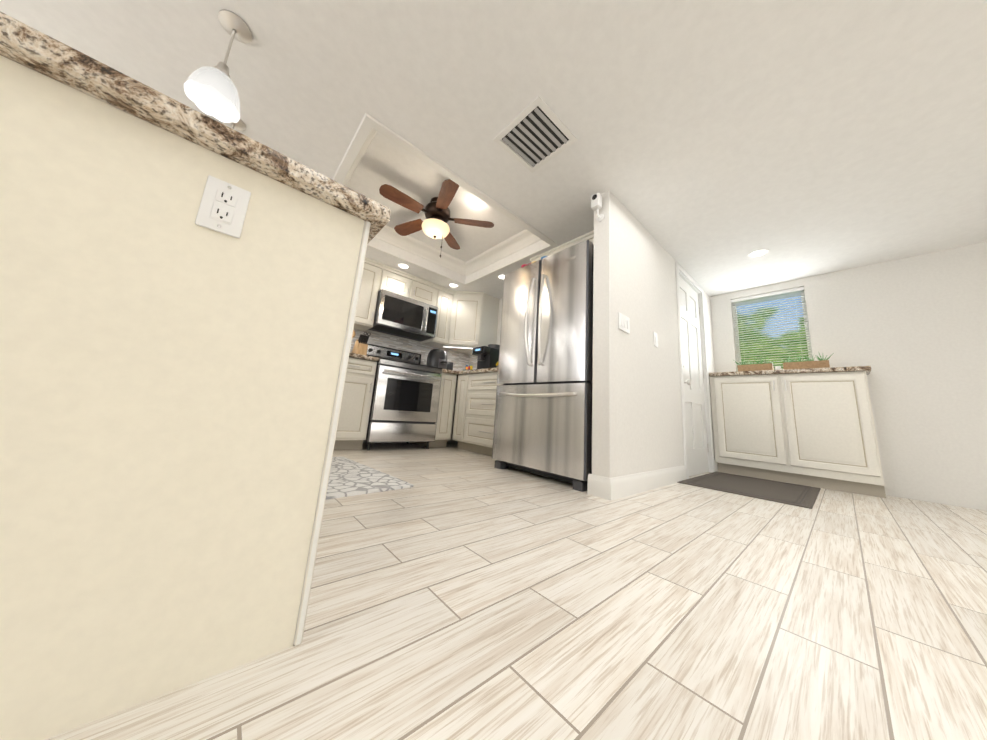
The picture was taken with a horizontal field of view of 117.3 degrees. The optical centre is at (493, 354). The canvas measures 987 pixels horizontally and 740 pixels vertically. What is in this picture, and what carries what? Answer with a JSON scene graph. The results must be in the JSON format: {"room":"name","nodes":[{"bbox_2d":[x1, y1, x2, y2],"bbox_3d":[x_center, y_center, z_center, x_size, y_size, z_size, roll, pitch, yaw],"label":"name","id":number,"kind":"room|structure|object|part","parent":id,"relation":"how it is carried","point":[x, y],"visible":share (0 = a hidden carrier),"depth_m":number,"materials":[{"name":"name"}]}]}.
{"room":"kitchen","nodes":[
{"label":"kitchen","id":0,"kind":"room"},
{"bbox_2d":[349,353,378,361],"bbox_3d":[-1.716,-0.003,3.064,0.878,0.038,0.658,13,-14,-40],"label":"countertop","id":1,"kind":"structure","parent":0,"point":[352,355],"depth_m":3.02,"materials":[{"name":"stone"}]},
{"bbox_2d":[352,332,370,354],"bbox_3d":[-1.510,-0.101,3.433,0.125,0.319,0.244,13,-14,-40],"label":"knife block","id":2,"kind":"object","parent":1,"relation":"on","point":[360,346],"visible":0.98,"depth_m":3.37,"materials":[{"name":"brown wood"}]},
{"bbox_2d":[363,330,457,442],"bbox_3d":[-3.408,-0.599,2.159,8.240,2.420,0.100,13,-14,-40],"label":"wall","id":3,"kind":"structure","parent":0,"point":[451,440],"depth_m":4.11,"materials":[{"name":"paint"}]},
{"bbox_2d":[354,257,385,330],"bbox_3d":[-1.617,-0.726,3.479,0.454,0.777,0.330,13,-14,-40],"label":"upper cabinet","id":4,"kind":"object","parent":3,"relation":"attached to","point":[371,283],"depth_m":3.44,"materials":[{"name":"beige wood"}]},
{"bbox_2d":[382,266,413,297],"bbox_3d":[-1.290,-0.873,3.790,0.382,0.325,0.330,13,-14,-40],"label":"upper cabinet","id":5,"kind":"object","parent":3,"relation":"attached to","point":[396,281],"depth_m":3.68,"materials":[{"name":"beige wood"}]},
{"bbox_2d":[368,289,437,340],"bbox_3d":[-1.129,-0.473,3.791,0.753,0.414,0.453,13,-14,-40],"label":"microwave","id":6,"kind":"object","parent":5,"relation":"attached to","point":[403,316],"visible":0.96,"depth_m":3.65,"materials":[{"name":"grey metal"}]},
{"bbox_2d":[350,329,469,370],"bbox_3d":[-1.496,-0.082,3.722,2.996,0.394,0.009,13,-14,-40],"label":"backsplash","id":7,"kind":"structure","parent":3,"relation":"attached to","point":[460,361],"depth_m":4.06,"materials":[{"name":"tile"}]},
{"bbox_2d":[410,276,439,306],"bbox_3d":[-1.005,-0.805,4.035,0.382,0.325,0.330,13,-14,-40],"label":"upper cabinet","id":8,"kind":"object","parent":3,"relation":"attached to","point":[425,291],"depth_m":3.92,"materials":[{"name":"beige wood"}]},
{"bbox_2d":[420,286,453,348],"bbox_3d":[-0.782,-0.527,4.198,0.258,0.777,0.330,13,-14,-40],"label":"upper cabinet","id":9,"kind":"object","parent":3,"relation":"attached to","point":[445,295],"depth_m":4.09,"materials":[{"name":"beige wood"}]},
{"bbox_2d":[450,291,485,345],"bbox_3d":[-0.380,-0.512,4.155,0.301,0.767,0.301,13,-14,-40],"label":"upper cabinet","id":10,"kind":"object","parent":3,"relation":"attached to","point":[467,318],"depth_m":4.15,"materials":[{"name":"beige wood"}]},
{"bbox_2d":[442,294,499,353],"bbox_3d":[-0.373,-0.457,4.354,0.638,0.798,0.625,13,-14,-40],"label":"upper cabinet","id":11,"kind":"object","parent":3,"relation":"attached to","point":[490,312],"depth_m":4.25,"materials":[{"name":"beige wood"}]},
{"bbox_3d":[-0.414,-0.105,4.135,0.560,0.019,0.035,3,-11,4],"label":"under-cabinet light strip","id":12,"kind":"part","parent":11,"relation":"part of","materials":[{"name":"white plastic"}]},
{"bbox_2d":[444,367,497,379],"bbox_3d":[-0.087,0.253,3.787,0.668,0.038,1.693,13,-14,-40],"label":"countertop","id":13,"kind":"structure","parent":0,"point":[488,370],"depth_m":3.53,"materials":[{"name":"stone"}]},
{"bbox_2d":[426,349,447,368],"bbox_3d":[-0.728,0.070,3.993,0.270,0.305,0.345,13,-14,-40],"label":"air fryer","id":14,"kind":"object","parent":13,"relation":"on","point":[437,358],"visible":0.77,"depth_m":3.91,"materials":[{"name":"black plastic"}]},
{"bbox_2d":[446,361,452,369],"bbox_3d":[-0.685,0.187,4.269,0.170,0.186,0.160,13,-14,-40],"label":"toaster","id":15,"kind":"object","parent":13,"relation":"on","point":[449,365],"visible":0.38,"depth_m":4.23,"materials":[{"name":"black plastic"}]},
{"bbox_2d":[463,365,472,370],"bbox_3d":[-0.350,0.224,4.266,0.180,0.160,0.180,13,-14,-40],"label":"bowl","id":16,"kind":"object","parent":13,"relation":"on","point":[469,367],"visible":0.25,"depth_m":4.23,"materials":[{"name":"multicoloured glass"}]},
{"bbox_2d":[472,344,499,369],"bbox_3d":[-0.054,0.062,3.972,0.412,0.408,0.260,13,-14,-40],"label":"coffee machine","id":17,"kind":"object","parent":13,"relation":"on","point":[488,356],"visible":0.62,"depth_m":3.86,"materials":[{"name":"black plastic"}]},
{"bbox_2d":[0,0,986,305],"bbox_3d":[0.313,-1.736,0.453,11.200,0.330,10.200,13,-14,-40],"label":"ceiling","id":18,"kind":"structure","parent":0,"point":[714,144],"depth_m":1.60,"materials":[{"name":"paint"}]},
{"bbox_2d":[184,9,251,122],"bbox_3d":[-1.190,-1.287,1.331,0.180,0.429,0.180,13,-14,-40],"label":"pendant light","id":19,"kind":"object","parent":18,"relation":"hanging from","point":[212,91],"visible":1,"depth_m":1.33,"materials":[{"name":"white glass"}]},
{"bbox_2d":[226,119,245,130],"bbox_3d":[-1.610,-1.225,1.809,0.180,0.429,0.180,13,-14,-40],"label":"pendant light","id":20,"kind":"object","parent":18,"relation":"hanging from","point":[239,125],"visible":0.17,"depth_m":1.85,"materials":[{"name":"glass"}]},
{"bbox_2d":[332,137,369,185],"bbox_3d":[-1.176,-1.423,2.373,0.158,0.249,1.170,13,-14,-40],"label":"crown molding","id":21,"kind":"structure","parent":18,"relation":"attached to","point":[356,150],"depth_m":2.16,"materials":[{"name":"white wood"}]},
{"bbox_2d":[396,263,409,269],"bbox_3d":[-1.077,-1.060,3.595,0.164,0.006,0.164,13,-14,-40],"label":"recessed light","id":22,"kind":"object","parent":18,"relation":"in","point":[404,266],"visible":1,"depth_m":3.60,"materials":[{"name":"white"}]},
{"bbox_2d":[367,225,469,286],"bbox_3d":[-1.000,-1.207,3.430,1.854,0.249,0.158,13,-14,-40],"label":"crown molding","id":23,"kind":"structure","parent":18,"relation":"attached to","point":[387,234],"depth_m":3.52,"materials":[{"name":"white wood"}]},
{"bbox_2d":[379,179,493,256],"bbox_3d":[-0.560,-1.161,2.723,0.975,0.544,1.020,13,-14,-40],"label":"ceiling fan","id":24,"kind":"object","parent":18,"relation":"hanging from","point":[436,211],"visible":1,"depth_m":2.68,"materials":[{"name":"brown wood"}]},
{"bbox_2d":[448,283,459,287],"bbox_3d":[-0.536,-0.934,4.047,0.164,0.006,0.164,13,-14,-40],"label":"recessed light","id":25,"kind":"object","parent":18,"relation":"in","point":[453,285],"visible":1,"depth_m":4.05,"materials":[{"name":"white"}]},
{"bbox_2d":[354,113,558,251],"bbox_3d":[-0.089,-1.338,2.408,1.854,0.249,0.158,13,-14,-40],"label":"crown molding","id":26,"kind":"structure","parent":18,"relation":"attached to","point":[369,128],"depth_m":2.13,"materials":[{"name":"white wood"}]},
{"bbox_2d":[496,274,504,279],"bbox_3d":[0.117,-0.956,3.690,0.164,0.006,0.164,13,-14,-40],"label":"recessed light","id":27,"kind":"object","parent":18,"relation":"in","point":[499,276],"visible":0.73,"depth_m":3.68,"materials":[{"name":"white"}]},
{"bbox_2d":[464,235,543,284],"bbox_3d":[0.089,-1.122,3.462,0.158,0.249,1.170,13,-14,-40],"label":"crown molding","id":28,"kind":"structure","parent":18,"relation":"attached to","point":[513,244],"depth_m":3.49,"materials":[{"name":"white wood"}]},
{"bbox_2d":[493,96,577,172],"bbox_3d":[0.252,-1.302,1.823,0.360,0.012,0.360,13,-14,-40],"label":"ceiling vent","id":29,"kind":"object","parent":18,"relation":"in","point":[535,132],"visible":1,"depth_m":1.80,"materials":[{"name":"white metal"}]},
{"bbox_2d":[747,249,769,257],"bbox_3d":[2.487,-0.951,2.828,0.164,0.006,0.164,13,-14,-40],"label":"recessed light","id":30,"kind":"object","parent":18,"relation":"in","point":[759,253],"visible":1,"depth_m":2.83,"materials":[{"name":"white"}]},
{"bbox_2d":[496,298,502,344],"bbox_3d":[0.549,-0.011,3.738,0.100,2.420,2.680,13,-14,-40],"label":"wall","id":31,"kind":"structure","parent":0,"point":[499,321],"depth_m":4.33,"materials":[{"name":"paint"}]},
{"bbox_2d":[469,355,477,369],"bbox_3d":[0.187,0.100,4.041,0.010,0.394,1.680,13,-14,-40],"label":"backsplash","id":32,"kind":"structure","parent":31,"relation":"attached to","point":[473,359],"depth_m":4.61,"materials":[{"name":"tile"}]},
{"bbox_2d":[530,243,565,262],"bbox_3d":[0.759,-0.855,3.193,0.577,0.297,0.488,13,-14,-40],"label":"upper cabinet","id":33,"kind":"object","parent":31,"relation":"attached to","point":[561,247],"depth_m":3.01,"materials":[{"name":"beige wood"}]},
{"bbox_2d":[566,230,593,247],"bbox_3d":[1.076,-0.900,2.838,0.577,0.297,0.469,13,-14,-40],"label":"upper cabinet","id":34,"kind":"object","parent":31,"relation":"attached to","point":[588,236],"depth_m":2.74,"materials":[{"name":"beige wood"}]},
{"bbox_2d":[45,442,986,739],"bbox_3d":[0.151,0.512,0.021,11.200,0.060,10.200,13,-14,-40],"label":"floor","id":35,"kind":"structure","parent":0,"point":[459,594],"depth_m":0.70,"materials":[{"name":"beige tile"}]},
{"bbox_2d":[0,55,370,739],"bbox_3d":[-0.763,0.079,0.637,0.684,0.893,0.536,13,-14,-40],"label":"half wall","id":36,"kind":"structure","parent":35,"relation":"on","point":[172,377],"depth_m":0.46,"materials":[{"name":"beige paint"}]},
{"bbox_2d":[0,11,390,243],"bbox_3d":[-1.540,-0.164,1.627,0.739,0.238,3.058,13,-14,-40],"label":"countertop","id":37,"kind":"structure","parent":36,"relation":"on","point":[21,43],"depth_m":0.50,"materials":[{"name":"stone"}]},
{"bbox_2d":[195,175,250,237],"bbox_3d":[-0.499,-0.275,0.558,0.062,0.100,0.009,13,-14,-40],"label":"outlet","id":38,"kind":"object","parent":36,"relation":"attached to","point":[223,206],"visible":1,"depth_m":0.56,"materials":[{"name":"white plastic"}]},
{"bbox_2d":[325,457,412,499],"bbox_3d":[-1.050,0.757,1.938,1.100,0.012,0.550,-6,-15,43],"label":"kitchen rug","id":39,"kind":"object","parent":35,"relation":"on","point":[348,477],"visible":0.53,"depth_m":1.77,"materials":[{"name":"white fabric"}]},
{"bbox_2d":[334,357,456,449],"bbox_3d":[-1.387,0.546,3.302,1.908,0.893,0.650,13,-14,-40],"label":"base cabinet","id":40,"kind":"object","parent":35,"relation":"on","point":[352,427],"depth_m":3.01,"materials":[{"name":"beige wood"}]},
{"bbox_2d":[363,344,442,449],"bbox_3d":[-1.107,0.466,3.505,0.753,1.165,0.713,13,-14,-40],"label":"range","id":41,"kind":"object","parent":35,"relation":"on","point":[405,398],"visible":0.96,"depth_m":3.26,"materials":[{"name":"grey metal"}]},
{"bbox_2d":[452,372,500,455],"bbox_3d":[0.084,0.689,3.495,0.650,0.893,1.088,13,-14,-40],"label":"base cabinet","id":42,"kind":"object","parent":35,"relation":"on","point":[474,419],"depth_m":3.40,"materials":[{"name":"beige wood"}]},
{"bbox_2d":[492,240,593,491],"bbox_3d":[0.639,0.119,2.665,0.948,1.775,0.910,13,-14,-40],"label":"fridge","id":43,"kind":"object","parent":35,"relation":"on","point":[543,418],"visible":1,"depth_m":2.31,"materials":[{"name":"grey metal"}]},
{"bbox_2d":[521,256,547,267],"bbox_3d":[0.383,-0.840,2.848,0.143,0.200,0.402,13,-14,-40],"label":"decoration","id":44,"kind":"object","parent":43,"relation":"on","point":[523,265],"visible":0.15,"depth_m":2.85,"materials":[{"name":"red"}]},
{"bbox_2d":[677,472,820,508],"bbox_3d":[2.209,1.115,2.574,1.180,0.009,0.765,13,-14,-40],"label":"entry rug","id":45,"kind":"object","parent":35,"relation":"on","point":[804,496],"visible":0.98,"depth_m":2.45,"materials":[{"name":"grey fabric"}]},
{"bbox_2d":[710,371,885,497],"bbox_3d":[2.900,0.722,3.002,0.330,1.038,1.132,13,-14,-40],"label":"base cabinet","id":46,"kind":"object","parent":35,"relation":"on","point":[818,430],"visible":1,"depth_m":2.83,"materials":[{"name":"beige wood"}]},
{"bbox_2d":[709,366,870,376],"bbox_3d":[2.950,0.193,3.098,0.323,0.038,1.167,13,-14,-40],"label":"countertop","id":47,"kind":"structure","parent":46,"relation":"on","point":[867,369],"depth_m":2.90,"materials":[{"name":"stone"}]},
{"bbox_2d":[735,357,774,370],"bbox_3d":[2.790,0.097,3.226,0.105,0.173,0.344,13,-14,-40],"label":"planter","id":48,"kind":"object","parent":47,"relation":"on","point":[758,366],"visible":0.94,"depth_m":3.18,"materials":[{"name":"brown wood"}]},
{"bbox_2d":[781,353,833,368],"bbox_3d":[3.048,0.058,2.930,0.104,0.173,0.366,13,-14,-40],"label":"planter","id":49,"kind":"object","parent":47,"relation":"on","point":[822,362],"visible":0.96,"depth_m":2.90,"materials":[{"name":"brown wood"}]},
{"bbox_2d":[592,191,714,478],"bbox_3d":[1.739,-0.084,2.913,2.670,2.420,0.136,13,-14,-40],"label":"wall","id":50,"kind":"structure","parent":0,"point":[638,410],"depth_m":2.27,"materials":[{"name":"paint"}]},
{"bbox_2d":[591,193,603,221],"bbox_3d":[0.753,-1.068,2.179,0.089,0.177,0.060,13,-14,-40],"label":"security camera","id":51,"kind":"object","parent":50,"relation":"attached to","point":[596,201],"visible":1,"depth_m":2.16,"materials":[{"name":"white plastic"}]},
{"bbox_2d":[618,312,629,333],"bbox_3d":[0.927,-0.226,2.131,0.165,0.120,0.010,13,-14,-40],"label":"switch plate","id":52,"kind":"object","parent":50,"relation":"attached to","point":[623,322],"visible":1,"depth_m":2.12,"materials":[{"name":"white plastic"}]},
{"bbox_2d":[587,460,717,499],"bbox_3d":[1.607,1.033,2.668,2.584,0.122,0.154,13,-14,-40],"label":"baseboard","id":53,"kind":"structure","parent":50,"relation":"attached to","point":[613,488],"depth_m":1.97,"materials":[{"name":"white wood"}]},
{"bbox_2d":[653,332,657,346],"bbox_3d":[1.344,-0.127,2.489,0.072,0.120,0.010,13,-14,-40],"label":"switch plate","id":54,"kind":"object","parent":50,"relation":"attached to","point":[655,340],"visible":0.98,"depth_m":2.48,"materials":[{"name":"white plastic"}]},
{"bbox_2d":[679,276,708,475],"bbox_3d":[2.088,0.188,3.133,0.766,2.004,0.111,13,-14,-40],"label":"entry door","id":55,"kind":"structure","parent":50,"relation":"in","point":[698,447],"depth_m":3.17,"materials":[{"name":"white wood"}]},
{"bbox_2d":[710,242,986,510],"bbox_3d":[4.748,-0.151,1.436,0.100,2.420,6.090,13,-14,-40],"label":"wall","id":56,"kind":"structure","parent":0,"point":[911,331],"depth_m":2.58,"materials":[{"name":"paint"}]},
{"bbox_2d":[731,286,811,368],"bbox_3d":[3.087,-0.259,3.367,0.038,0.900,0.620,13,-14,-40],"label":"window blinds","id":57,"kind":"object","parent":56,"relation":"attached to","point":[776,293],"visible":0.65,"depth_m":3.36,"materials":[{"name":"white plastic"}]},
{"label":"outside","id":58,"kind":"structure","parent":0,"visible":0},
{"bbox_2d":[737,296,808,369],"bbox_3d":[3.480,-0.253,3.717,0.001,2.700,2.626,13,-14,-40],"label":"far view","id":59,"kind":"structure","parent":58,"point":[772,333],"depth_m":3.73,"materials":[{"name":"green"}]}
]}

